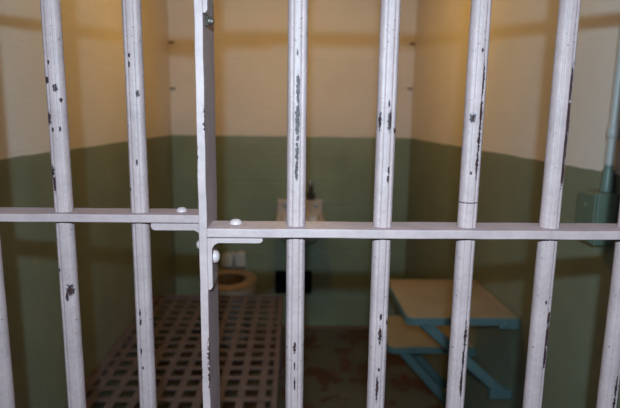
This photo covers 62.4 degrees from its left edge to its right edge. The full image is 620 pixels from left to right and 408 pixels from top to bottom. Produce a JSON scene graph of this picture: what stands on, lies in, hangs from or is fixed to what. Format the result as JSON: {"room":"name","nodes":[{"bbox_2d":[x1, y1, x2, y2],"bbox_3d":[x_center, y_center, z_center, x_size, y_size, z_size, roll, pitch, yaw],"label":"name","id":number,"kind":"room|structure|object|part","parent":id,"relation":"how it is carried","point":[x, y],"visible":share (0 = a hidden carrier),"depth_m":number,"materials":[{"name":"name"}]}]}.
{"room":"prison interior","nodes":[
{"label":"prison interior","id":0,"kind":"room"},
{"bbox_2d":[0,0,176,407],"bbox_3d":[-0.945,-0.043,2.097,0.220,2.160,2.830,0,10,-2],"label":"wall","id":1,"kind":"structure","parent":0,"point":[92,30],"depth_m":1.85,"materials":[{"name":"paint"}]},
{"bbox_2d":[134,329,442,407],"bbox_3d":[-0.062,1.226,1.504,3.200,0.120,4.700,0,10,-2],"label":"floor","id":2,"kind":"structure","parent":0,"point":[335,360],"depth_m":2.82,"materials":[{"name":"concrete"}]},
{"bbox_2d":[65,295,283,407],"bbox_3d":[-0.471,0.870,1.930,0.722,0.430,1.885,0,10,-2],"label":"bunk","id":3,"kind":"object","parent":2,"relation":"on","point":[97,381],"visible":0.81,"depth_m":2.11,"materials":[{"name":"brown paint"}]},
{"bbox_3d":[-0.167,0.747,2.795,0.055,0.392,0.056,0,10,-2],"label":"leg","id":4,"kind":"part","parent":3,"relation":"part of","materials":[{"name":"brown paint"}]},
{"bbox_2d":[199,250,256,345],"bbox_3d":[-0.500,0.604,3.164,0.342,0.543,0.471,0,10,-2],"label":"toilet","id":5,"kind":"object","parent":2,"relation":"on","point":[232,280],"visible":0.6,"depth_m":3.19,"materials":[{"name":"ceramic"}]},
{"bbox_3d":[-0.498,0.543,3.117,0.209,0.168,0.240,0,10,-2],"label":"bowl","id":6,"kind":"part","parent":5,"relation":"part of","materials":[{"name":"ceramic"}]},
{"bbox_2d":[218,266,247,269],"bbox_3d":[-0.504,0.492,3.323,0.200,0.151,0.118,0,10,-2],"label":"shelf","id":7,"kind":"object","parent":5,"relation":"attached to","point":[221,267],"depth_m":3.30,"materials":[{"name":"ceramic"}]},
{"bbox_3d":[-0.500,0.669,3.145,0.340,0.421,0.411,0,10,-2],"label":"bowl","id":8,"kind":"part","parent":5,"relation":"part of","materials":[{"name":"ceramic"}]},
{"bbox_2d":[167,0,416,324],"bbox_3d":[-0.121,-0.250,3.399,1.514,2.160,0.250,0,10,-2],"label":"wall","id":9,"kind":"structure","parent":0,"point":[251,36],"depth_m":3.24,"materials":[{"name":"paint"}]},
{"bbox_2d":[179,325,368,328],"bbox_3d":[-0.131,0.829,3.443,1.514,0.016,0.022,0,10,-2],"label":"trim","id":10,"kind":"structure","parent":9,"relation":"attached to","point":[283,326],"depth_m":3.45,"materials":[{"name":"green paint"}]},
{"bbox_2d":[275,270,311,293],"bbox_3d":[-0.113,0.502,3.512,0.243,0.159,0.218,0,10,-2],"label":"air vent","id":11,"kind":"object","parent":9,"relation":"in","point":[280,276],"visible":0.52,"depth_m":3.45,"materials":[{"name":"black metal"}]},
{"bbox_2d":[277,199,322,212],"bbox_3d":[-0.065,0.015,3.295,0.295,0.092,0.044,0,10,-2],"label":"backsplash","id":12,"kind":"structure","parent":9,"relation":"attached to","point":[310,208],"depth_m":3.27,"materials":[{"name":"ceramic"}]},
{"bbox_2d":[276,181,324,243],"bbox_3d":[-0.061,0.134,3.166,0.295,0.532,0.339,0,10,-2],"label":"sink","id":13,"kind":"object","parent":9,"relation":"attached to","point":[314,207],"visible":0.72,"depth_m":3.27,"materials":[{"name":"ceramic"}]},
{"bbox_2d":[276,212,324,243],"bbox_3d":[-0.062,0.157,3.170,0.295,0.165,0.339,0,10,-2],"label":"basin","id":14,"kind":"object","parent":13,"relation":"in","point":[281,216],"depth_m":3.20,"materials":[{"name":"ceramic"}]},
{"bbox_2d":[307,181,314,199],"bbox_3d":[0.007,-0.082,3.243,0.054,0.128,0.117,0,10,-2],"label":"faucet","id":15,"kind":"object","parent":13,"relation":"on","point":[310,195],"depth_m":3.26,"materials":[{"name":"black metal"}]},
{"bbox_2d":[404,0,619,407],"bbox_3d":[0.788,-0.028,2.158,0.220,2.160,2.830,0,10,-2],"label":"wall","id":16,"kind":"structure","parent":0,"point":[522,39],"depth_m":1.72,"materials":[{"name":"paint"}]},
{"bbox_2d":[387,316,475,405],"bbox_3d":[0.488,0.724,2.265,0.358,0.343,0.354,0,10,-2],"label":"bench","id":17,"kind":"object","parent":16,"relation":"attached to","point":[405,340],"visible":0.56,"depth_m":2.13,"materials":[{"name":"teal paint"}]},
{"bbox_3d":[0.623,0.855,2.432,0.074,0.032,0.033,0,10,-2],"label":"foot plate","id":18,"kind":"part","parent":17,"relation":"part of","materials":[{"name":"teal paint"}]},
{"bbox_2d":[389,279,519,398],"bbox_3d":[0.495,0.486,1.897,0.374,0.295,0.424,0,10,-2],"label":"folding table","id":19,"kind":"object","parent":16,"relation":"attached to","point":[426,304],"visible":0.89,"depth_m":1.75,"materials":[{"name":"teal paint"}]},
{"bbox_3d":[0.648,0.646,1.752,0.074,0.032,0.033,0,10,-2],"label":"foot plate","id":20,"kind":"part","parent":19,"relation":"part of","materials":[{"name":"teal paint"}]},
{"bbox_2d":[575,189,618,245],"bbox_3d":[0.680,0.031,1.223,0.058,0.124,0.081,0,10,-2],"label":"junction box","id":21,"kind":"object","parent":16,"relation":"attached to","point":[593,205],"visible":0.6,"depth_m":1.19,"materials":[{"name":"green paint"}]},
{"bbox_2d":[599,24,619,191],"bbox_3d":[0.703,-0.482,1.125,0.030,0.919,0.030,0,10,-2],"label":"conduit pipe","id":22,"kind":"object","parent":16,"relation":"attached to","point":[613,129],"visible":1,"depth_m":1.17,"materials":[{"name":"metal"}]},
{"bbox_3d":[0.839,0.150,0.657,0.220,2.310,0.190,0,10,-2],"label":"wall","id":23,"kind":"structure","parent":0,"visible":0},
{"bbox_2d":[193,0,619,407],"bbox_3d":[0.296,0.237,0.601,0.826,2.100,0.071,0,10,-2],"label":"door","id":24,"kind":"structure","parent":23,"relation":"in","point":[549,229],"depth_m":0.53,"materials":[{"name":"white paint"}]},
{"bbox_3d":[-0.895,0.131,0.622,0.220,2.310,0.140,0,10,-2],"label":"wall","id":25,"kind":"structure","parent":0,"visible":0},
{"bbox_2d":[0,0,198,407],"bbox_3d":[-0.448,0.222,0.634,0.661,2.100,0.044,0,10,-2],"label":"bars","id":26,"kind":"object","parent":25,"relation":"in","point":[64,214],"visible":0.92,"depth_m":0.59,"materials":[{"name":"white paint"}]}
]}

